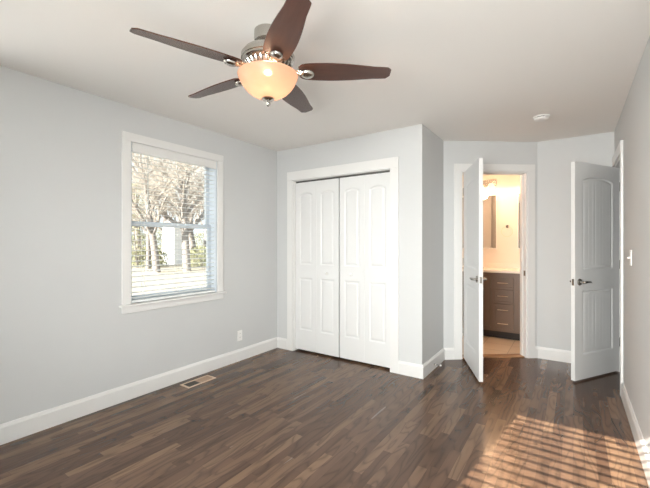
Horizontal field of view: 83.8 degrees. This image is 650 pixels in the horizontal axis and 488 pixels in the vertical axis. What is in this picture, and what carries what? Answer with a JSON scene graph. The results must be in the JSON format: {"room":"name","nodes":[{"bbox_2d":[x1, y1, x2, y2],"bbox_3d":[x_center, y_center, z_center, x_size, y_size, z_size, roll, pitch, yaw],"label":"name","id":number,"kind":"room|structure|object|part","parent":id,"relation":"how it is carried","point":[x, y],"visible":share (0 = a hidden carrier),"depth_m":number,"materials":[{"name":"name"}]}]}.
{"room":"empty bedroom","nodes":[
{"label":"empty bedroom","id":0,"kind":"room"},
{"bbox_2d":[0,65,276,423],"bbox_3d":[-1.756,0.073,2.949,0.140,2.440,4.183,0,0,34],"label":"wall","id":1,"kind":"structure","parent":0,"point":[65,337],"depth_m":2.76,"materials":[{"name":"grey paint"}]},
{"bbox_2d":[0,337,277,444],"bbox_3d":[-1.731,1.229,2.847,0.016,0.128,4.043,0,0,34],"label":"baseboard","id":2,"kind":"structure","parent":1,"relation":"attached to","point":[16,429],"depth_m":2.91,"materials":[{"name":"white wood"}]},
{"bbox_2d":[119,131,226,313],"bbox_3d":[-1.410,-0.171,3.414,0.185,1.497,1.078,0,0,34],"label":"window","id":3,"kind":"structure","parent":1,"relation":"in","point":[126,306],"depth_m":3.31,"materials":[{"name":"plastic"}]},
{"bbox_3d":[-1.472,-0.494,3.456,0.024,0.681,0.866,0,0,34],"label":"sash","id":4,"kind":"part","parent":3,"relation":"part of","materials":[{"name":"glass"}]},
{"bbox_3d":[-1.450,0.149,3.441,0.026,0.683,0.866,0,0,34],"label":"sash","id":5,"kind":"part","parent":3,"relation":"part of","materials":[{"name":"glass"}]},
{"bbox_3d":[-1.392,0.512,3.401,0.140,0.018,1.078,0,0,34],"label":"sill","id":6,"kind":"part","parent":3,"relation":"part of","materials":[{"name":"white wood"}]},
{"bbox_2d":[132,142,216,302],"bbox_3d":[-1.389,-0.172,3.399,0.068,1.346,0.862,0,0,34],"label":"window blind","id":7,"kind":"object","parent":3,"relation":"attached to","point":[141,149],"visible":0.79,"depth_m":3.31,"materials":[{"name":"white plastic"}]},
{"bbox_3d":[-1.396,0.490,3.404,0.048,0.022,0.852,0,0,34],"label":"rail","id":8,"kind":"part","parent":7,"relation":"part of","materials":[{"name":"white plastic"}]},
{"bbox_2d":[237,330,241,340],"bbox_3d":[-0.941,1.018,4.008,0.008,0.114,0.070,0,0,34],"label":"electrical outlet","id":9,"kind":"object","parent":1,"relation":"attached to","point":[239,333],"visible":1,"depth_m":4.00,"materials":[{"name":"white plastic"}]},
{"bbox_2d":[0,336,648,487],"bbox_3d":[0.442,1.323,2.915,3.805,0.060,6.890,0,0,34],"label":"floor","id":10,"kind":"structure","parent":0,"point":[277,417],"depth_m":2.47,"materials":[{"name":"brown wood"}]},
{"bbox_2d":[180,375,215,387],"bbox_3d":[-1.184,1.290,3.392,0.132,0.006,0.304,0,0,34],"label":"floor vent","id":11,"kind":"object","parent":10,"relation":"in","point":[195,382],"visible":1,"depth_m":3.39,"materials":[{"name":"beige metal"}]},
{"bbox_3d":[-1.149,1.292,3.442,0.100,0.002,0.142,0,0,34],"label":"damper plate","id":12,"kind":"part","parent":11,"relation":"part of","materials":[{"name":"beige metal"}]},
{"bbox_2d":[463,354,523,357],"bbox_3d":[1.899,1.287,4.146,0.726,0.012,0.107,0,0,-3],"label":"threshold","id":13,"kind":"object","parent":10,"relation":"on","point":[484,355],"visible":0.76,"depth_m":4.13,"materials":[{"name":"brown wood"}]},
{"bbox_2d":[483,272,519,340],"bbox_3d":[2.531,0.845,5.100,2.615,0.897,0.580,0,0,34],"label":"vanity cabinet","id":14,"kind":"object","parent":10,"relation":"on","point":[501,291],"visible":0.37,"depth_m":4.90,"materials":[{"name":"brown wood"}]},
{"bbox_3d":[2.088,0.890,5.094,0.440,0.535,0.024,0,0,34],"label":"door","id":15,"kind":"part","parent":14,"relation":"part of","materials":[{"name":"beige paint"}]},
{"bbox_2d":[483,263,519,273],"bbox_3d":[2.529,0.346,5.103,2.628,0.100,0.579,0,0,34],"label":"countertop","id":16,"kind":"structure","parent":14,"relation":"on","point":[487,267],"depth_m":5.25,"materials":[{"name":"beige stone"}]},
{"bbox_3d":[2.397,0.988,4.882,0.250,0.340,0.024,0,0,34],"label":"drawer","id":17,"kind":"part","parent":14,"relation":"part of","materials":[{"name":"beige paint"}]},
{"bbox_3d":[2.397,0.711,4.882,0.250,0.175,0.024,0,0,34],"label":"drawer","id":18,"kind":"part","parent":14,"relation":"part of","materials":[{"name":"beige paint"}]},
{"bbox_3d":[2.397,0.530,4.882,0.250,0.145,0.024,0,0,34],"label":"drawer","id":19,"kind":"part","parent":14,"relation":"part of","materials":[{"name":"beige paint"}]},
{"bbox_3d":[2.707,0.890,4.670,0.440,0.535,0.024,0,0,34],"label":"door","id":20,"kind":"part","parent":14,"relation":"part of","materials":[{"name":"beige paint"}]},
{"bbox_2d":[0,0,649,150],"bbox_3d":[0.908,-1.197,2.596,4.935,0.100,6.890,0,0,34],"label":"ceiling","id":21,"kind":"structure","parent":0,"point":[462,70],"depth_m":2.27,"materials":[{"name":"white paint"}]},
{"bbox_2d":[129,0,390,112],"bbox_3d":[-0.354,-0.943,1.992,1.222,0.408,1.284,0,0,34],"label":"ceiling fan","id":22,"kind":"object","parent":21,"relation":"hanging from","point":[266,72],"visible":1,"depth_m":1.85,"materials":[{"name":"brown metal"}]},
{"bbox_3d":[-0.637,-0.923,1.708,0.499,0.035,0.140,-1,2,-37],"label":"blade","id":23,"kind":"part","parent":22,"relation":"part of","materials":[{"name":"brown wood"}]},
{"bbox_3d":[-0.649,-0.936,2.194,0.499,0.035,0.140,1,2,35],"label":"blade","id":24,"kind":"part","parent":22,"relation":"part of","materials":[{"name":"brown wood"}]},
{"bbox_3d":[-0.308,-0.846,1.960,0.325,0.126,0.325,0,0,34],"label":"lamp shade","id":25,"kind":"part","parent":22,"relation":"part of","materials":[{"name":"white glass"}]},
{"bbox_3d":[-0.170,-0.919,1.569,0.140,0.035,0.499,-1,2,-19],"label":"blade","id":26,"kind":"part","parent":22,"relation":"part of","materials":[{"name":"brown wood"}]},
{"bbox_3d":[-0.190,-0.941,2.357,0.140,0.035,0.499,0,2,17],"label":"blade","id":27,"kind":"part","parent":22,"relation":"part of","materials":[{"name":"brown wood"}]},
{"bbox_3d":[0.107,-0.930,1.970,0.499,0.032,0.140,0,0,-1],"label":"blade","id":28,"kind":"part","parent":22,"relation":"part of","materials":[{"name":"brown wood"}]},
{"bbox_2d":[533,114,549,121],"bbox_3d":[1.951,-1.127,3.269,0.132,0.039,0.132,0,0,34],"label":"smoke detector","id":29,"kind":"object","parent":21,"relation":"attached to","point":[542,117],"visible":1,"depth_m":3.23,"materials":[{"name":"white plastic"}]},
{"bbox_2d":[277,124,425,364],"bbox_3d":[0.202,0.073,4.047,1.850,2.440,0.120,0,0,34],"label":"wall","id":30,"kind":"structure","parent":0,"point":[408,143],"depth_m":3.58,"materials":[{"name":"grey paint"}]},
{"bbox_2d":[287,157,398,373],"bbox_3d":[0.171,0.215,4.056,1.439,2.155,0.140,0,0,34],"label":"door frame","id":31,"kind":"structure","parent":30,"relation":"attached to","point":[392,164],"depth_m":3.96,"materials":[{"name":"white wood"}]},
{"bbox_2d":[296,170,389,182],"bbox_3d":[0.169,-0.740,4.058,1.248,0.018,0.022,0,0,34],"label":"closet track","id":32,"kind":"object","parent":30,"relation":"attached to","point":[388,170],"visible":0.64,"depth_m":4.01,"materials":[{"name":"grey metal"}]},
{"bbox_2d":[296,178,339,356],"bbox_3d":[-0.099,0.271,4.227,0.614,2.000,0.064,0,0,35],"label":"door","id":33,"kind":"structure","parent":32,"relation":"hanging from","point":[317,202],"depth_m":4.21,"materials":[{"name":"white paint"}]},
{"bbox_3d":[-0.219,0.271,4.324,0.306,2.000,0.030,0,0,34],"label":"panel","id":34,"kind":"part","parent":33,"relation":"part of","materials":[{"name":"white paint"}]},
{"bbox_3d":[0.035,0.271,4.150,0.306,2.000,0.030,0,0,34],"label":"panel","id":35,"kind":"part","parent":33,"relation":"part of","materials":[{"name":"white paint"}]},
{"bbox_2d":[340,172,389,367],"bbox_3d":[0.420,0.271,3.871,0.614,2.000,0.065,0,0,33],"label":"door","id":36,"kind":"structure","parent":32,"relation":"hanging from","point":[364,199],"depth_m":3.87,"materials":[{"name":"white paint"}]},
{"bbox_3d":[0.300,0.271,3.969,0.306,2.000,0.030,0,0,34],"label":"panel","id":37,"kind":"part","parent":36,"relation":"part of","materials":[{"name":"white paint"}]},
{"bbox_3d":[0.554,0.271,3.795,0.306,2.000,0.030,0,0,34],"label":"panel","id":38,"kind":"part","parent":36,"relation":"part of","materials":[{"name":"white paint"}]},
{"bbox_2d":[277,337,423,378],"bbox_3d":[0.176,1.229,3.982,1.850,0.128,0.016,0,0,34],"label":"baseboard","id":39,"kind":"structure","parent":30,"relation":"attached to","point":[404,368],"depth_m":3.54,"materials":[{"name":"white wood"}]},
{"bbox_2d":[426,127,442,360],"bbox_3d":[1.116,0.073,3.852,0.120,2.440,0.592,0,0,34],"label":"wall","id":40,"kind":"structure","parent":0,"point":[434,144],"depth_m":3.79,"materials":[{"name":"grey paint"}]},
{"bbox_2d":[423,348,444,377],"bbox_3d":[1.133,1.229,3.756,0.016,0.128,0.692,0,0,34],"label":"baseboard","id":41,"kind":"structure","parent":40,"relation":"attached to","point":[438,358],"depth_m":3.73,"materials":[{"name":"white wood"}]},
{"bbox_2d":[443,141,536,347],"bbox_3d":[1.858,0.073,4.130,1.159,2.440,0.110,0,0,-3],"label":"wall","id":42,"kind":"structure","parent":0,"point":[454,152],"depth_m":4.05,"materials":[{"name":"grey paint"}]},
{"bbox_2d":[463,158,486,381],"bbox_3d":[1.513,0.243,3.686,0.149,2.055,0.734,0,0,13],"label":"door","id":43,"kind":"structure","parent":42,"relation":"in","point":[473,279],"depth_m":3.58,"materials":[{"name":"white paint"}]},
{"bbox_2d":[444,346,537,359],"bbox_3d":[1.867,1.229,4.067,1.076,0.128,0.016,0,0,-3],"label":"baseboard","id":44,"kind":"structure","parent":42,"relation":"attached to","point":[449,352],"depth_m":4.04,"materials":[{"name":"white wood"}]},
{"bbox_2d":[454,164,534,359],"bbox_3d":[1.900,0.202,4.131,0.930,2.183,0.148,0,0,-3],"label":"door frame","id":45,"kind":"structure","parent":42,"relation":"attached to","point":[526,172],"depth_m":4.08,"materials":[{"name":"white wood"}]},
{"bbox_2d":[483,175,519,263],"bbox_3d":[2.644,0.073,5.437,3.020,2.440,0.100,0,0,34],"label":"wall","id":46,"kind":"structure","parent":0,"point":[507,187],"depth_m":5.36,"materials":[{"name":"beige paint"}]},
{"bbox_2d":[483,179,495,190],"bbox_3d":[2.352,-0.877,5.472,0.422,0.160,0.171,0,0,34],"label":"vanity light","id":47,"kind":"object","parent":46,"relation":"attached to","point":[490,184],"visible":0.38,"depth_m":5.42,"materials":[{"name":"white glass"}]},
{"bbox_3d":[2.394,-0.907,5.534,0.400,0.100,0.020,0,0,34],"label":"plate","id":48,"kind":"part","parent":47,"relation":"part of","materials":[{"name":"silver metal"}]},
{"bbox_3d":[2.462,-0.845,5.367,0.122,0.095,0.122,0,0,34],"label":"lamp shade","id":49,"kind":"part","parent":47,"relation":"part of","materials":[{"name":"white glass"}]},
{"bbox_2d":[483,194,496,248],"bbox_3d":[2.312,-0.328,5.591,0.620,0.812,0.022,0,0,34],"label":"wall mirror","id":50,"kind":"object","parent":46,"relation":"attached to","point":[489,201],"visible":0.44,"depth_m":5.46,"materials":[{"name":"white mirror"}]},
{"bbox_2d":[483,263,519,268],"bbox_3d":[2.687,0.329,5.333,2.628,0.066,0.021,0,0,34],"label":"backsplash","id":51,"kind":"structure","parent":46,"relation":"attached to","point":[492,265],"depth_m":5.38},
{"bbox_2d":[517,193,519,248],"bbox_3d":[3.275,-0.328,4.931,1.167,0.812,0.022,0,0,34],"label":"wall mirror","id":52,"kind":"object","parent":46,"relation":"attached to","point":[518,194],"visible":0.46,"depth_m":5.25,"materials":[{"name":"white mirror"}]},
{"bbox_2d":[518,194,519,247],"bbox_3d":[3.277,-0.328,4.934,1.143,0.788,0.013,0,0,34],"label":"mirror glass","id":53,"kind":"object","parent":52,"relation":"attached to","point":[518,194],"depth_m":5.25,"materials":[{"name":"white"}]},
{"bbox_2d":[537,132,613,350],"bbox_3d":[2.827,0.073,3.876,0.955,2.440,0.100,0,0,34],"label":"wall","id":54,"kind":"structure","parent":0,"point":[554,157],"depth_m":4.00,"materials":[{"name":"grey paint"}]},
{"bbox_2d":[537,346,570,362],"bbox_3d":[2.675,1.229,3.909,0.667,0.128,0.016,0,0,34],"label":"baseboard","id":55,"kind":"structure","parent":54,"relation":"attached to","point":[543,353],"depth_m":4.00,"materials":[{"name":"white wood"}]},
{"bbox_2d":[614,36,649,453],"bbox_3d":[1.454,0.073,1.401,0.120,2.440,5.535,0,0,34],"label":"wall","id":56,"kind":"structure","parent":0,"point":[633,125],"depth_m":2.34,"materials":[{"name":"grey paint"}]},
{"bbox_2d":[570,161,619,380],"bbox_3d":[2.627,0.258,3.533,0.720,2.035,0.149,0,0,-27],"label":"door","id":57,"kind":"structure","parent":56,"relation":"in","point":[595,262],"depth_m":3.49,"materials":[{"name":"white paint"}]},
{"bbox_3d":[2.383,0.360,3.362,0.064,0.064,0.046,0,0,-24],"label":"handle","id":58,"kind":"part","parent":57,"relation":"part of","materials":[{"name":"silver metal"}]},
{"bbox_2d":[612,140,622,395],"bbox_3d":[2.793,0.210,3.359,0.158,2.165,0.832,0,0,34],"label":"door frame","id":59,"kind":"structure","parent":56,"relation":"attached to","point":[617,159],"depth_m":3.07,"materials":[{"name":"white wood"}]},
{"bbox_2d":[627,250,631,265],"bbox_3d":[2.216,0.103,2.640,0.023,0.116,0.072,0,0,34],"label":"light switch","id":60,"kind":"object","parent":56,"relation":"attached to","point":[630,251],"visible":1,"depth_m":2.62,"materials":[{"name":"white plastic"}]},
{"bbox_3d":[2.222,0.103,2.635,0.007,0.116,0.072,0,0,34],"label":"plate","id":61,"kind":"part","parent":60,"relation":"part of","materials":[{"name":"white plastic"}]},
{"bbox_2d":[621,382,649,487],"bbox_3d":[1.208,1.229,1.163,0.016,0.128,4.584,0,0,34],"label":"baseboard","id":62,"kind":"structure","parent":56,"relation":"attached to","point":[644,455],"depth_m":2.31,"materials":[{"name":"white wood"}]},
{"label":"outside","id":63,"kind":"structure","parent":0,"visible":0},
{"bbox_2d":[132,250,205,294],"bbox_3d":[-27.153,1.693,42.831,86.795,0.200,120.000,0,0,34],"label":"ground","id":64,"kind":"structure","parent":63,"point":[177,265],"depth_m":16.49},
{"bbox_2d":[132,156,155,260],"bbox_3d":[-16.155,-4.028,28.591,6.172,11.618,7.209,0,0,23],"label":"bare tree","id":65,"kind":"object","parent":64,"relation":"on","point":[136,227],"visible":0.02,"depth_m":28.54,"materials":[{"name":"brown plant"}]},
{"bbox_2d":[132,183,162,267],"bbox_3d":[-12.376,-1.196,23.963,3.022,5.692,3.091,0,0,34],"label":"tree","id":66,"kind":"object","parent":64,"relation":"on","point":[133,227],"visible":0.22,"depth_m":23.89,"materials":[{"name":"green plant"}]},
{"bbox_3d":[-12.381,-0.717,24.000,1.517,4.733,1.319,0,0,34],"label":"stem","id":67,"kind":"part","parent":66,"relation":"part of","materials":[{"name":"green plant"}]},
{"bbox_2d":[132,154,169,268],"bbox_3d":[-12.067,-3.791,22.098,5.878,11.083,6.647,0,0,-21],"label":"bare tree","id":68,"kind":"object","parent":64,"relation":"on","point":[138,174],"visible":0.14,"depth_m":22.83,"materials":[{"name":"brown plant"}]},
{"bbox_2d":[132,247,169,266],"bbox_3d":[-12.050,0.901,24.988,2.483,1.522,2.475,0,0,34],"label":"bush","id":69,"kind":"object","parent":64,"relation":"on","point":[160,252],"visible":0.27,"depth_m":24.88,"materials":[{"name":"green plant"}]},
{"bbox_2d":[132,156,179,256],"bbox_3d":[-14.638,-4.904,31.849,8.431,13.340,7.322,0,0,-2],"label":"bare tree","id":70,"kind":"object","parent":64,"relation":"on","point":[165,217],"visible":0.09,"depth_m":32.63,"materials":[{"name":"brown plant"}]},
{"bbox_2d":[132,153,194,272],"bbox_3d":[-9.743,-3.810,20.227,7.411,11.153,8.612,0,0,-21],"label":"bare tree","id":71,"kind":"object","parent":64,"relation":"on","point":[151,230],"visible":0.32,"depth_m":19.84,"materials":[{"name":"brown plant"}]},
{"bbox_2d":[132,162,203,266],"bbox_3d":[-10.234,-3.479,24.366,8.542,10.522,5.979,0,0,-27],"label":"bare tree","id":72,"kind":"object","parent":64,"relation":"on","point":[192,244],"visible":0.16,"depth_m":24.13,"materials":[{"name":"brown plant"}]},
{"bbox_2d":[135,158,203,270],"bbox_3d":[-7.567,-3.364,21.605,7.805,10.245,8.512,0,0,-28],"label":"bare tree","id":73,"kind":"object","parent":64,"relation":"on","point":[185,244],"visible":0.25,"depth_m":20.97,"materials":[{"name":"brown plant"}]},
{"bbox_2d":[162,219,181,263],"bbox_3d":[-11.779,-0.107,28.000,1.200,3.400,1.900,0,0,-1],"label":"garden shed","id":74,"kind":"object","parent":64,"relation":"on","point":[170,246],"visible":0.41,"depth_m":27.21,"materials":[{"name":"white"}]},
{"bbox_3d":[-11.771,0.593,27.185,0.600,2.000,0.030,0,0,-1],"label":"shed door","id":75,"kind":"part","parent":74,"relation":"part of","materials":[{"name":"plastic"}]},
{"bbox_2d":[149,160,203,223],"bbox_3d":[-13.369,-4.919,34.739,8.135,13.386,8.768,0,0,32],"label":"bare tree","id":76,"kind":"object","parent":64,"relation":"on","point":[149,160],"visible":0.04,"depth_m":34.70,"materials":[{"name":"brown plant"}]},
{"bbox_2d":[182,246,205,266],"bbox_3d":[-8.082,0.906,24.001,2.652,1.514,2.655,0,0,34],"label":"bush","id":77,"kind":"object","parent":64,"relation":"on","point":[195,253],"visible":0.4,"depth_m":23.50,"materials":[{"name":"green plant"}]},
{"bbox_2d":[185,165,205,259],"bbox_3d":[-9.246,-4.642,30.359,6.179,12.796,6.096,0,0,3],"label":"bare tree","id":78,"kind":"object","parent":64,"relation":"on","point":[192,165],"visible":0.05,"depth_m":29.71,"materials":[{"name":"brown plant"}]},
{"bbox_2d":[194,233,203,255],"bbox_3d":[-14.393,0.216,41.003,4.813,2.890,4.784,0,0,34],"label":"bush","id":79,"kind":"object","parent":64,"relation":"on","point":[198,245],"visible":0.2,"depth_m":40.61,"materials":[{"name":"green plant"}]}
]}

